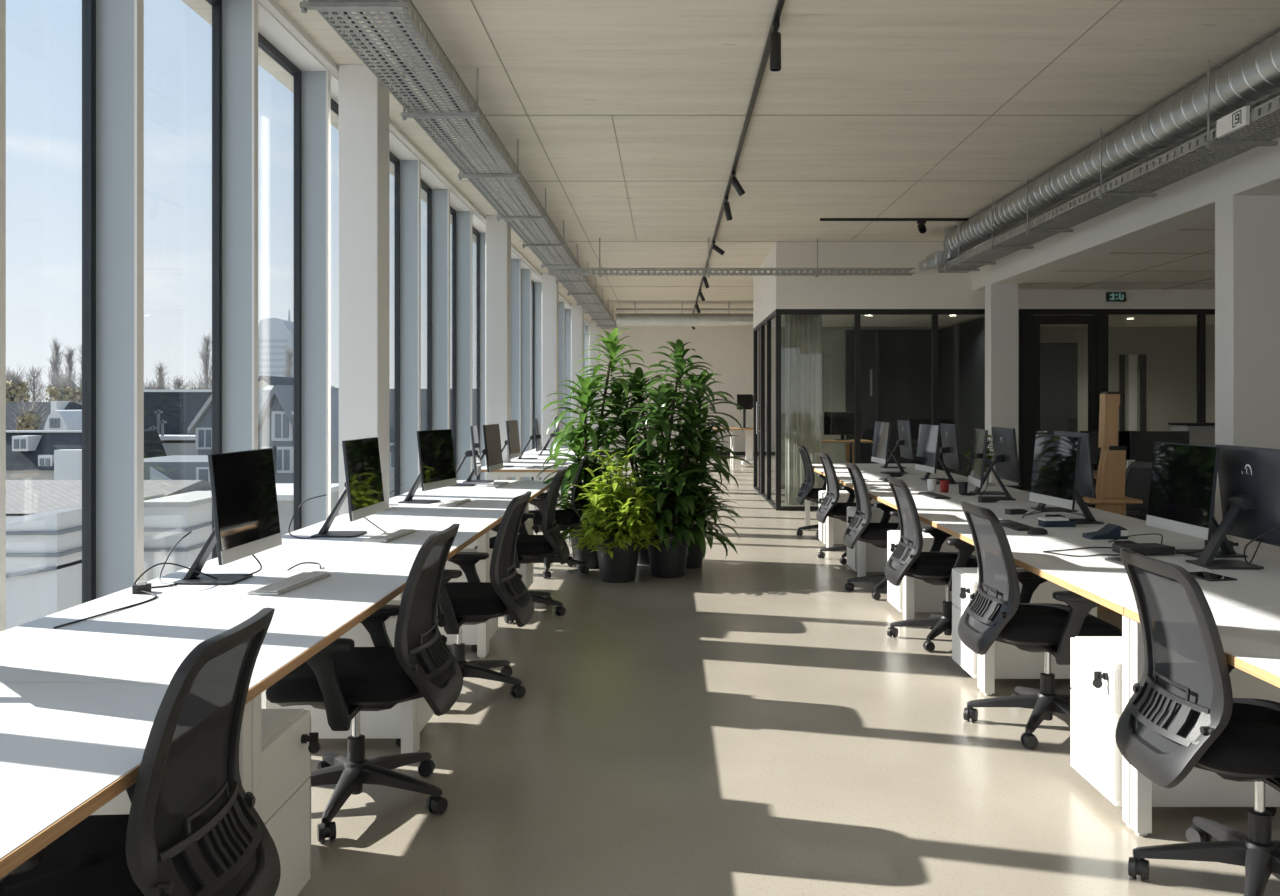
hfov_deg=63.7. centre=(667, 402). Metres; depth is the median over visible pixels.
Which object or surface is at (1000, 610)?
office chair
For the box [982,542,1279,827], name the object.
desk
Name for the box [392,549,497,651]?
drawer pedestal
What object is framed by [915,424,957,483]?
monitor
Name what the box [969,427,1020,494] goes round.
monitor
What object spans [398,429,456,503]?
monitor
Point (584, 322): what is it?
trim
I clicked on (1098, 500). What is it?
shelf
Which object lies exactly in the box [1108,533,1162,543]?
cable
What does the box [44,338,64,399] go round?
bare tree
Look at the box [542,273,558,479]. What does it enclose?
column
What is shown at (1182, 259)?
ceiling
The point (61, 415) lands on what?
house
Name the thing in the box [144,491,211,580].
building
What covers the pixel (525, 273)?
trim
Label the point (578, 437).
plant
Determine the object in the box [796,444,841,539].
office chair
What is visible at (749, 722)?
floor
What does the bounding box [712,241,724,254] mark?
spotlight
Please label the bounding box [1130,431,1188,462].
monitor
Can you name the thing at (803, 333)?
curtain
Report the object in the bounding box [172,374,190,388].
bare tree
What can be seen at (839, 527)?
drawer pedestal
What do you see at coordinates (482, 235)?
trim
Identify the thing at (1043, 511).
cable
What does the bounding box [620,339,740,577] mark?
plant
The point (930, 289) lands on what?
wall header
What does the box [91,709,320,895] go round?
drawer pedestal
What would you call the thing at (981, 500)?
brick
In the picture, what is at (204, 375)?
bare tree
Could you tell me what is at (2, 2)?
trim
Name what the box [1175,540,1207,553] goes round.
cable
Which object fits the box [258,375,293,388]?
house
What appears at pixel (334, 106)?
window
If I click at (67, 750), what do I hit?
desk
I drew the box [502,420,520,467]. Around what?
monitor
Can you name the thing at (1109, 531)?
hub
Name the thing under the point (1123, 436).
monitor
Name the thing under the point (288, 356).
bare tree
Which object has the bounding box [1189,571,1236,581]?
tablet
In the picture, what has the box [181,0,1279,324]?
ceiling
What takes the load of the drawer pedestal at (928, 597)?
on the floor
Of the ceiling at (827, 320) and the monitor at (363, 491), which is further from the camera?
the ceiling at (827, 320)
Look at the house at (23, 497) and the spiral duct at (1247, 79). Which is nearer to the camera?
the spiral duct at (1247, 79)
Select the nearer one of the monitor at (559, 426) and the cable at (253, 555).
the cable at (253, 555)
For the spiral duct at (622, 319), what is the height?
0.527 m
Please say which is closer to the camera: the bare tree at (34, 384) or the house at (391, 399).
the house at (391, 399)
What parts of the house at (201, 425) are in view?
pane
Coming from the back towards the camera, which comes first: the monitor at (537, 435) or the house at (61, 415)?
the house at (61, 415)
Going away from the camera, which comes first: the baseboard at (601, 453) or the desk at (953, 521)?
the desk at (953, 521)
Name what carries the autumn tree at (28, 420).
on the ground
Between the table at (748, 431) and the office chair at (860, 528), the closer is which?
the office chair at (860, 528)
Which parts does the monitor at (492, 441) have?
stand arm, plate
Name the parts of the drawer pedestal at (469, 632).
drawer, drawer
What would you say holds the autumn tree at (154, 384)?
on the ground
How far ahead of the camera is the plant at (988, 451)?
8.53 m
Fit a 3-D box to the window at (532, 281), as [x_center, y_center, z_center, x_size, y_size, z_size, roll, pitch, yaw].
[-2.337,-0.383,17.052,0.037,3.435,1.703,0,0,0]
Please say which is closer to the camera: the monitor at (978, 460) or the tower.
the monitor at (978, 460)
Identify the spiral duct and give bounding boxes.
[616,302,752,326]
[919,31,1279,270]
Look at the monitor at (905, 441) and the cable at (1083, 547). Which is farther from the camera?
the monitor at (905, 441)
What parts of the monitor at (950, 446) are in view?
plate, stand arm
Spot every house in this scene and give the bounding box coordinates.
[6,401,81,429]
[6,430,166,479]
[6,480,210,518]
[188,389,270,454]
[208,483,338,534]
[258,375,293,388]
[258,385,338,482]
[264,385,334,389]
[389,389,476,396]
[389,397,476,497]
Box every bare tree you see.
[6,364,29,394]
[22,367,47,401]
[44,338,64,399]
[45,369,80,399]
[62,345,79,388]
[74,344,81,386]
[144,379,156,388]
[154,362,168,388]
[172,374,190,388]
[194,332,211,388]
[202,375,211,388]
[282,342,293,377]
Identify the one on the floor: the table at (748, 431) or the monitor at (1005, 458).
the table at (748, 431)
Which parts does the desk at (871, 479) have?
leg, leg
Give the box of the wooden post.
[1075,392,1142,611]
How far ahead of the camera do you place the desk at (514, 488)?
8.06 m
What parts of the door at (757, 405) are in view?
handle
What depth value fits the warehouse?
27.20 m
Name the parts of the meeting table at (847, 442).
leg, leg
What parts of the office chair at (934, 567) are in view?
frame, armrest, seat, armrest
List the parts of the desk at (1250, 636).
leg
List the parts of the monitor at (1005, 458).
plate, stand arm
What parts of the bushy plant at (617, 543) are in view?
pot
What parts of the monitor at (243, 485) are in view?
stand arm, plate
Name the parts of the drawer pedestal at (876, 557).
drawer, drawer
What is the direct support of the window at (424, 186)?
in the wall at (273, 30)
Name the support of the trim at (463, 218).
attached to the wall at (273, 30)
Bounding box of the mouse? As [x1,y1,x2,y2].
[1027,527,1047,534]
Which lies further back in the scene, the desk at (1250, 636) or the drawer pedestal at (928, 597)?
the drawer pedestal at (928, 597)
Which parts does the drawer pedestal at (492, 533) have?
drawer, drawer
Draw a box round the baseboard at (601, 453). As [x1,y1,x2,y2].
[600,452,744,454]
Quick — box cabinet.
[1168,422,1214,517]
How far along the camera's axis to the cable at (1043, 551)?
4.62 m
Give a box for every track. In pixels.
[693,0,784,312]
[820,218,968,220]
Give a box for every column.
[339,64,388,515]
[486,215,510,479]
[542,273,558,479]
[571,303,583,427]
[589,322,599,454]
[985,284,1018,484]
[1215,195,1279,553]
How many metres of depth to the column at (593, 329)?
27.40 m
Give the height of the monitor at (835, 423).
0.420 m
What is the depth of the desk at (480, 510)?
6.38 m
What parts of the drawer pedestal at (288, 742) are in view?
drawer, drawer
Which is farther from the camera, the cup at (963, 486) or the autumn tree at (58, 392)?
the autumn tree at (58, 392)
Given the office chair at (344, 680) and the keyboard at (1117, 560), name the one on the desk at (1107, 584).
the keyboard at (1117, 560)
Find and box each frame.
[775,309,1214,509]
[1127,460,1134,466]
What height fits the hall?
11.962 m
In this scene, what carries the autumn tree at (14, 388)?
on the ground
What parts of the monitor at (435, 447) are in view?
stand arm, plate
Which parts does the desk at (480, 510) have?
leg, leg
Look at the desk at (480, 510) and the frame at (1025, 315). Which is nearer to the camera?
the desk at (480, 510)
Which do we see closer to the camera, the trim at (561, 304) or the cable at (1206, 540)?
the cable at (1206, 540)
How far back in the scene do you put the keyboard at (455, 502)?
6.94 m
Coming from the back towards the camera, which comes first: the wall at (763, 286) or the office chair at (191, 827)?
the wall at (763, 286)
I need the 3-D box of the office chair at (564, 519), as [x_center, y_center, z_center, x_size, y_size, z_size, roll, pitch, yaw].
[-1.008,0.943,8.737,0.698,0.983,0.686,0,0,-3]
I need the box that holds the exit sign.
[1106,292,1125,301]
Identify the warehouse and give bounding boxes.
[144,455,209,481]
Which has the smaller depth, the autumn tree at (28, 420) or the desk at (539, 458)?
the desk at (539, 458)
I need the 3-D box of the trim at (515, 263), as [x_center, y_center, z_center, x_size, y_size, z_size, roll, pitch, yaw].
[-2.240,-0.333,15.027,0.180,3.535,0.053,0,0,0]
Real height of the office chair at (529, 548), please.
0.983 m
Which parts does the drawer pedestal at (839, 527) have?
drawer, drawer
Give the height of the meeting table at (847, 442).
0.885 m
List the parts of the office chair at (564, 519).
armrest, seat, frame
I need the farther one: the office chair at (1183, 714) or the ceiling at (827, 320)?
the ceiling at (827, 320)
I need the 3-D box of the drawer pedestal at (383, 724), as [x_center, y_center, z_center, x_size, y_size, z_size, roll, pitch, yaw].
[-1.325,1.163,4.450,0.670,0.545,0.400,0,0,0]
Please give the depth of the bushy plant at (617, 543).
8.22 m
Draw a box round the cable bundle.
[343,12,610,324]
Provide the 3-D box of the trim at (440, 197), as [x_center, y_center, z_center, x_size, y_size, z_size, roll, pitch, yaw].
[-2.240,-0.333,10.127,0.180,3.535,0.053,0,0,0]
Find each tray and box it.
[300,0,617,328]
[548,238,914,276]
[938,59,1279,272]
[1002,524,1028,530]
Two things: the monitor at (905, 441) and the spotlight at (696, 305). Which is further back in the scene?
the spotlight at (696, 305)
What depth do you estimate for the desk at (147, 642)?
3.16 m
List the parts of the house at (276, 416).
pane, pane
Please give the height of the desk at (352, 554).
0.750 m
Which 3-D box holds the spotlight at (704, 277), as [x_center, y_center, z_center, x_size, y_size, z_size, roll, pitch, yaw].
[0.624,-1.997,16.900,0.112,0.236,0.100,0,0,0]
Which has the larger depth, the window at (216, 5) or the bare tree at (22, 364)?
the bare tree at (22, 364)
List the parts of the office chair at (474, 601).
armrest, armrest, seat, frame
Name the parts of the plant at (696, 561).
pot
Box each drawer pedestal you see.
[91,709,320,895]
[266,600,445,747]
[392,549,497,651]
[464,518,538,586]
[818,490,881,543]
[847,507,930,571]
[887,530,975,611]
[952,568,1096,678]
[1071,636,1279,816]
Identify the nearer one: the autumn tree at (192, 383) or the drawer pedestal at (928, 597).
the drawer pedestal at (928, 597)
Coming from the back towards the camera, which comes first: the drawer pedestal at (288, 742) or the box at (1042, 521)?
the box at (1042, 521)
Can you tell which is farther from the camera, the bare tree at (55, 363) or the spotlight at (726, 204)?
the bare tree at (55, 363)
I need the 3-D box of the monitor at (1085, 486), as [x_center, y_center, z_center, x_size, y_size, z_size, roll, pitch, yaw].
[2.487,0.435,6.580,0.274,0.500,0.540,0,0,0]
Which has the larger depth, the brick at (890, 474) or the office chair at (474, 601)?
the brick at (890, 474)
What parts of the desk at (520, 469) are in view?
leg, under frame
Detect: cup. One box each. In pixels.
[927,479,935,490]
[940,480,948,492]
[958,482,967,493]
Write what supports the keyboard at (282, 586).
on the desk at (147, 642)
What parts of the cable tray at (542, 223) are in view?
hanger rod, hanger rod, hanger rod, rail, hanger rod, hanger rod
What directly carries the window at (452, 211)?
in the wall at (273, 30)
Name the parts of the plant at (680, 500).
pot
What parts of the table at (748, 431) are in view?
leg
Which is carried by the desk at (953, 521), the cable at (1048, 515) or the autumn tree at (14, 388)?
the cable at (1048, 515)
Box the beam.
[972,92,1279,290]
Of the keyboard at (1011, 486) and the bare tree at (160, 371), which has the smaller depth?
the keyboard at (1011, 486)
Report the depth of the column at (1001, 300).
12.95 m
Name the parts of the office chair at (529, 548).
armrest, seat, armrest, frame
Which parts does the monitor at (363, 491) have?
stand arm, plate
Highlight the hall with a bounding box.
[144,389,211,455]
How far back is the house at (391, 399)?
59.95 m
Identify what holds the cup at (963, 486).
on the desk at (885, 495)
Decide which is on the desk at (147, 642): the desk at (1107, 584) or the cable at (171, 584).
the cable at (171, 584)
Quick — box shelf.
[1075,497,1142,503]
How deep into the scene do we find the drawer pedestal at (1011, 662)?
5.17 m
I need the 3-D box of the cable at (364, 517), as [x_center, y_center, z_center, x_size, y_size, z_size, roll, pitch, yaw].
[-1.510,0.638,5.401,0.146,0.099,0.106,0,0,0]
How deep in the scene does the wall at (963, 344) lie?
16.10 m
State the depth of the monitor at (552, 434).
13.46 m
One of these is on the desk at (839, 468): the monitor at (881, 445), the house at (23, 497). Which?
the monitor at (881, 445)
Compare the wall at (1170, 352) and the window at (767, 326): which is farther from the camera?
the wall at (1170, 352)
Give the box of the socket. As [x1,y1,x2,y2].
[1121,530,1127,535]
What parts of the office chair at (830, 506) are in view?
frame, armrest, seat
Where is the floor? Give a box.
[261,455,1279,895]
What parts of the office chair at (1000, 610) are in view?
frame, armrest, seat, armrest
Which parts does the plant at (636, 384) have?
pot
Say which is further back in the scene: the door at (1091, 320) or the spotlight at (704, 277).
the spotlight at (704, 277)
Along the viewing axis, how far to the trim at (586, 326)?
27.86 m
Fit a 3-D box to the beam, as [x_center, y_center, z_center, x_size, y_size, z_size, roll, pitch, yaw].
[4.235,-1.823,4.875,0.350,0.655,17.750,0,0,0]
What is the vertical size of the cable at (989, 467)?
0.206 m
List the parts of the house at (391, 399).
pane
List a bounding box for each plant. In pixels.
[536,327,648,568]
[568,445,667,582]
[576,367,675,564]
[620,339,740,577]
[648,369,751,568]
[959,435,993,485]
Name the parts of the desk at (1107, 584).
leg, leg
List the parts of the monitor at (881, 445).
plate, stand arm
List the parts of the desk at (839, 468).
leg, leg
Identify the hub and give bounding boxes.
[1082,523,1127,539]
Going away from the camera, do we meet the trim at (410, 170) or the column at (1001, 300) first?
the trim at (410, 170)
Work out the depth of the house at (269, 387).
58.24 m
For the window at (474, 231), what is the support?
in the wall at (273, 30)
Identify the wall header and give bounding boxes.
[775,242,1214,308]
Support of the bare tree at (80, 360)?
on the ground
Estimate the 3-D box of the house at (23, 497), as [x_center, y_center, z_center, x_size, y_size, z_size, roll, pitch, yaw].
[-13.950,6.577,22.350,7.300,9.716,5.300,0,0,0]
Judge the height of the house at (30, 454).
10.563 m
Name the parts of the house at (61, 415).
pane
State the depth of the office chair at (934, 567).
6.12 m
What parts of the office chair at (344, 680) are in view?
armrest, seat, armrest, frame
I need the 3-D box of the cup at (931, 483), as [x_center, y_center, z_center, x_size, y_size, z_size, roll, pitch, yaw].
[2.060,0.640,8.050,0.072,0.090,0.072,0,0,0]
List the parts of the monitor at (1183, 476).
plate, stand arm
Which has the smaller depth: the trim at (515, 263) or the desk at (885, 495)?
the desk at (885, 495)
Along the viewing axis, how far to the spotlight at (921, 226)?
11.95 m
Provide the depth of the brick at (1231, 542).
4.88 m
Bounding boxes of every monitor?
[172,448,281,584]
[311,437,384,537]
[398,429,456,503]
[448,425,481,486]
[463,424,503,482]
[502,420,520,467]
[517,418,541,458]
[538,417,557,455]
[544,416,561,449]
[737,394,752,427]
[824,412,861,439]
[871,422,907,473]
[881,420,914,467]
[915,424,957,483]
[920,423,960,480]
[968,428,1015,499]
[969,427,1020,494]
[1029,434,1103,523]
[1030,431,1095,511]
[1079,431,1129,472]
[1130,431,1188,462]
[1146,442,1246,557]
[1186,444,1279,569]
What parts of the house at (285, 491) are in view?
cornice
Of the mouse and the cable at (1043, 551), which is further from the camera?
the mouse
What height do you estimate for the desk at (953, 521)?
0.750 m
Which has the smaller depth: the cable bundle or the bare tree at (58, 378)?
the cable bundle
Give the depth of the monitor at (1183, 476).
4.62 m
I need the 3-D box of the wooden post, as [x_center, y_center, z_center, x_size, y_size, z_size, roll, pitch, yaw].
[3.110,0.677,7.250,0.420,1.515,0.360,0,0,0]
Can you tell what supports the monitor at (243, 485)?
on the desk at (147, 642)
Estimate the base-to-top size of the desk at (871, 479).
0.750 m
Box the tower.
[258,310,293,377]
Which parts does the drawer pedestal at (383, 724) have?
drawer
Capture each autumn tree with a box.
[6,366,30,401]
[10,393,46,429]
[42,373,81,404]
[148,376,170,388]
[181,375,211,388]
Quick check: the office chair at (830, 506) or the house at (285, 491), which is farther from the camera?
the house at (285, 491)
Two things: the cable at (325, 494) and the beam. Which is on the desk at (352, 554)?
the cable at (325, 494)
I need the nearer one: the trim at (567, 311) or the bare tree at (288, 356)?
the trim at (567, 311)
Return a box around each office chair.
[0,607,280,895]
[266,524,462,841]
[438,491,533,697]
[474,467,569,622]
[529,455,589,577]
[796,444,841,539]
[816,452,873,564]
[843,461,899,599]
[885,476,977,651]
[958,501,1121,748]
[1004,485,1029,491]
[1086,461,1152,520]
[1115,549,1279,895]
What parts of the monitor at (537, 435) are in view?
stand arm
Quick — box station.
[1112,543,1174,554]
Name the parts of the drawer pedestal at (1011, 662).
drawer, drawer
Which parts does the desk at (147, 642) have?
leg, leg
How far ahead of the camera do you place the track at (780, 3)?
7.49 m
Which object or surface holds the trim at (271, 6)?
attached to the wall at (273, 30)
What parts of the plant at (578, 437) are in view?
pot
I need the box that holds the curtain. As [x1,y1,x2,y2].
[785,315,821,505]
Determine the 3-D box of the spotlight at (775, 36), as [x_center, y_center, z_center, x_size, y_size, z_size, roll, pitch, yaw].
[0.600,-1.988,5.750,0.064,0.255,0.100,0,0,0]
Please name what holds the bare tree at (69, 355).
on the ground
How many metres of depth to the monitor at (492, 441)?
8.90 m
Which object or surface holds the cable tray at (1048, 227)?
hanging from the ceiling at (630, 115)
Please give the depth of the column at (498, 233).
11.80 m
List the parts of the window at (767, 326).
pane, pane, pane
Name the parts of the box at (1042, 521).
lid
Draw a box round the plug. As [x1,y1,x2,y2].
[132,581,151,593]
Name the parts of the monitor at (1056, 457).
stand arm, plate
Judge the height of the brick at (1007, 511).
0.030 m
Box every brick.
[888,473,902,476]
[978,498,998,502]
[1005,509,1027,514]
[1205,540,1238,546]
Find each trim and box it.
[0,0,5,631]
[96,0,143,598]
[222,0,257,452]
[258,0,588,324]
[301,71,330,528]
[400,160,420,494]
[432,189,449,429]
[456,211,471,479]
[480,233,485,479]
[511,259,520,479]
[521,269,530,479]
[535,282,541,479]
[559,302,564,448]
[565,309,570,448]
[584,322,584,377]
[585,325,588,442]
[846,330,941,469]
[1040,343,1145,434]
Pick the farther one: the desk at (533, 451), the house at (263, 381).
the house at (263, 381)
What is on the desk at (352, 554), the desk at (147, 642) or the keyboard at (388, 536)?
the keyboard at (388, 536)
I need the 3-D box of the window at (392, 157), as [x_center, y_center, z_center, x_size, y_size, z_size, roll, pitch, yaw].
[-2.337,-0.383,8.328,0.037,3.435,1.153,0,0,0]
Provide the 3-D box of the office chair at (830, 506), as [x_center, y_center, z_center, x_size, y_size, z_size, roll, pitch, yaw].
[1.718,0.943,9.434,0.698,0.983,0.686,0,0,-2]
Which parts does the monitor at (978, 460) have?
plate, stand arm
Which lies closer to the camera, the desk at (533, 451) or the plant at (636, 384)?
the plant at (636, 384)
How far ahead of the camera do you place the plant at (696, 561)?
8.95 m
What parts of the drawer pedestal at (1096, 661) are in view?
drawer, drawer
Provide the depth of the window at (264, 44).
6.48 m
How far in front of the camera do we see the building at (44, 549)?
14.00 m
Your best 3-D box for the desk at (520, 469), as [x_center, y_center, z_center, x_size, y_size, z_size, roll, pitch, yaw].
[-1.510,1.060,11.435,0.980,0.750,1.626,0,0,0]
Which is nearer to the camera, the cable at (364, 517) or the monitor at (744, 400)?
the cable at (364, 517)
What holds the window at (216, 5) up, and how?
in the wall at (273, 30)
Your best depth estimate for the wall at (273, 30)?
6.52 m
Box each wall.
[256,0,587,324]
[600,326,752,451]
[753,244,774,328]
[781,327,1196,487]
[941,317,984,476]
[1206,325,1214,421]
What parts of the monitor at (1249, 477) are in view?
plate, stand arm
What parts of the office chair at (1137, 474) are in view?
frame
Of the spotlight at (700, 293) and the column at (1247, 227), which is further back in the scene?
the spotlight at (700, 293)
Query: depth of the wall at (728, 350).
28.40 m
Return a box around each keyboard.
[247,572,330,594]
[364,529,415,541]
[438,499,470,506]
[486,481,508,486]
[918,492,950,498]
[999,520,1034,530]
[1105,557,1123,565]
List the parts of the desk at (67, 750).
leg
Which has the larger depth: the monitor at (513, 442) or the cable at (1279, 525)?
the monitor at (513, 442)
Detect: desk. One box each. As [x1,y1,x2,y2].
[0,572,415,816]
[0,683,260,878]
[176,524,490,751]
[316,497,529,652]
[395,480,552,590]
[481,461,573,541]
[511,454,589,509]
[523,449,598,479]
[805,464,944,547]
[827,473,1006,576]
[859,487,1091,619]
[905,508,1204,690]
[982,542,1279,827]
[1124,607,1279,835]
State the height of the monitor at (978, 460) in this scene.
0.500 m
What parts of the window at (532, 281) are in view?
pane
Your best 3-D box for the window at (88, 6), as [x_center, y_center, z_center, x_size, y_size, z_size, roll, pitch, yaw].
[-2.337,-0.383,3.757,0.037,3.435,0.833,0,0,0]
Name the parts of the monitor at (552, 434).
stand arm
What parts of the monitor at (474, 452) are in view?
plate, stand arm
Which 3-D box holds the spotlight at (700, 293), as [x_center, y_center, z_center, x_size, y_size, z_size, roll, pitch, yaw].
[0.633,-2.004,19.200,0.129,0.222,0.100,0,0,0]
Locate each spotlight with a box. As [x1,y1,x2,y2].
[695,302,700,312]
[699,289,704,300]
[703,276,708,287]
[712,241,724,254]
[723,197,731,220]
[730,171,744,195]
[770,21,780,71]
[917,221,926,233]
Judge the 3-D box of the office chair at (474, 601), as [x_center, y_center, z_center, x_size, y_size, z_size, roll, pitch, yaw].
[-1.029,0.943,5.106,0.698,0.983,0.686,0,0,3]
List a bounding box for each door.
[756,328,759,491]
[1033,315,1096,503]
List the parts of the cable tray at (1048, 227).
hanger rod, hanger rod, hanger rod, hanger rod, hanger rod, rail, hanger rod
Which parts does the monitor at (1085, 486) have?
stand arm, plate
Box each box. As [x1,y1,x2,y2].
[1038,517,1075,526]
[1216,106,1249,137]
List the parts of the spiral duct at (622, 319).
hanger rail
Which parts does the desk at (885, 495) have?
leg, leg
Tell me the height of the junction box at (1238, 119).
0.110 m
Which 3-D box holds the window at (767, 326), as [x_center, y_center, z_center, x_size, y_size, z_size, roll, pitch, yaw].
[1.477,0.090,15.615,0.070,2.690,3.570,0,0,0]
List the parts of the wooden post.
foot plate, post, post, post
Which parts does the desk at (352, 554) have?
leg, leg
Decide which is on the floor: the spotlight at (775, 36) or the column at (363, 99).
the column at (363, 99)
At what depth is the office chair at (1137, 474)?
7.82 m
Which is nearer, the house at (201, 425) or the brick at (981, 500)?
the brick at (981, 500)
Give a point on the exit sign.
(1110, 296)
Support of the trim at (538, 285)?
attached to the wall at (273, 30)
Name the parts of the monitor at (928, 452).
plate, stand arm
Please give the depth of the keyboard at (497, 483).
8.52 m
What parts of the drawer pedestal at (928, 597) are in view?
drawer, drawer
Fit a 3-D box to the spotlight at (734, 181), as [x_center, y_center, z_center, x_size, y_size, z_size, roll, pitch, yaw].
[0.639,-2.006,9.450,0.141,0.218,0.100,0,0,0]
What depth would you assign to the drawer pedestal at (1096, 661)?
3.58 m
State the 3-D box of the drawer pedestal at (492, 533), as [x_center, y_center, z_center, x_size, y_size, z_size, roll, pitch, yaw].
[-1.325,1.163,7.750,0.670,0.545,0.400,0,0,0]
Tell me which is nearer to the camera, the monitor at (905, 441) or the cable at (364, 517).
the cable at (364, 517)
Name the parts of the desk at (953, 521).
leg, leg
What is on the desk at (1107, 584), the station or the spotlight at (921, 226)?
the station
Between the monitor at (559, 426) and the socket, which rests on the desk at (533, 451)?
the monitor at (559, 426)
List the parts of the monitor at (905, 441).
plate, stand arm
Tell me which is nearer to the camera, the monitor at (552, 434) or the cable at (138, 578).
the cable at (138, 578)
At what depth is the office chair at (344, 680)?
3.59 m
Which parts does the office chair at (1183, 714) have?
frame, armrest, seat, armrest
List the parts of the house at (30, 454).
pane, pane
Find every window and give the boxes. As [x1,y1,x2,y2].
[82,0,95,603]
[206,0,221,558]
[258,32,300,530]
[331,98,338,115]
[389,151,399,496]
[421,180,431,429]
[450,206,455,470]
[472,226,479,479]
[531,279,534,479]
[753,310,774,508]
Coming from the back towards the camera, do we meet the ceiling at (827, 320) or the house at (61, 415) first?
the house at (61, 415)
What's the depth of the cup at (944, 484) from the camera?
7.87 m
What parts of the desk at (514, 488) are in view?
leg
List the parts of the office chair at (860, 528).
frame, seat, armrest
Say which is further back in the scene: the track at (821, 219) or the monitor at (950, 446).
the track at (821, 219)
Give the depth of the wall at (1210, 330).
17.09 m
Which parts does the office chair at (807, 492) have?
frame, seat, armrest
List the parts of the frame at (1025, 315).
pane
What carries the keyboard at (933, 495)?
on the desk at (885, 495)
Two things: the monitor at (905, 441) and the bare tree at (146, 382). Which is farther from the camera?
the bare tree at (146, 382)
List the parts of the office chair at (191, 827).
armrest, seat, armrest, frame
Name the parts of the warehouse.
pane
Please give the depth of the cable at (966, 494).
7.58 m
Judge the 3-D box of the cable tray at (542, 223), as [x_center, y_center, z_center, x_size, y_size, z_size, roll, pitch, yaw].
[-1.460,-1.985,13.500,0.500,0.330,25.068,0,0,0]
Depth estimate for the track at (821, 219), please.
11.98 m
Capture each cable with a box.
[53,562,217,628]
[152,531,191,587]
[243,554,261,575]
[287,562,320,570]
[288,494,326,538]
[364,517,384,531]
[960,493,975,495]
[979,467,989,497]
[1022,511,1083,517]
[1043,551,1119,556]
[1045,514,1065,516]
[1047,547,1111,551]
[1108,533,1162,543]
[1114,541,1135,543]
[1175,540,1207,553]
[1244,525,1279,563]
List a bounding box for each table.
[712,428,752,467]
[822,439,872,463]
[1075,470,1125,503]
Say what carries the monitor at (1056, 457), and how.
on the desk at (953, 521)
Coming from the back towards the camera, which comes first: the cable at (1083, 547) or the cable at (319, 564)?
the cable at (1083, 547)
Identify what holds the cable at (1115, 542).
on the desk at (1107, 584)
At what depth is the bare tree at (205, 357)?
95.84 m
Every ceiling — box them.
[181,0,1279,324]
[781,315,1214,326]
[1019,218,1214,289]
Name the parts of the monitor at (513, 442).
stand arm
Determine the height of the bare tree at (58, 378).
14.462 m
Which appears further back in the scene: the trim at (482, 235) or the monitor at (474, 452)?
the trim at (482, 235)
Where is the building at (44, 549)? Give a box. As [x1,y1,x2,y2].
[6,494,164,629]
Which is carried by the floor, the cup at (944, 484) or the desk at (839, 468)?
the desk at (839, 468)
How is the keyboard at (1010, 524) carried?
on the desk at (953, 521)

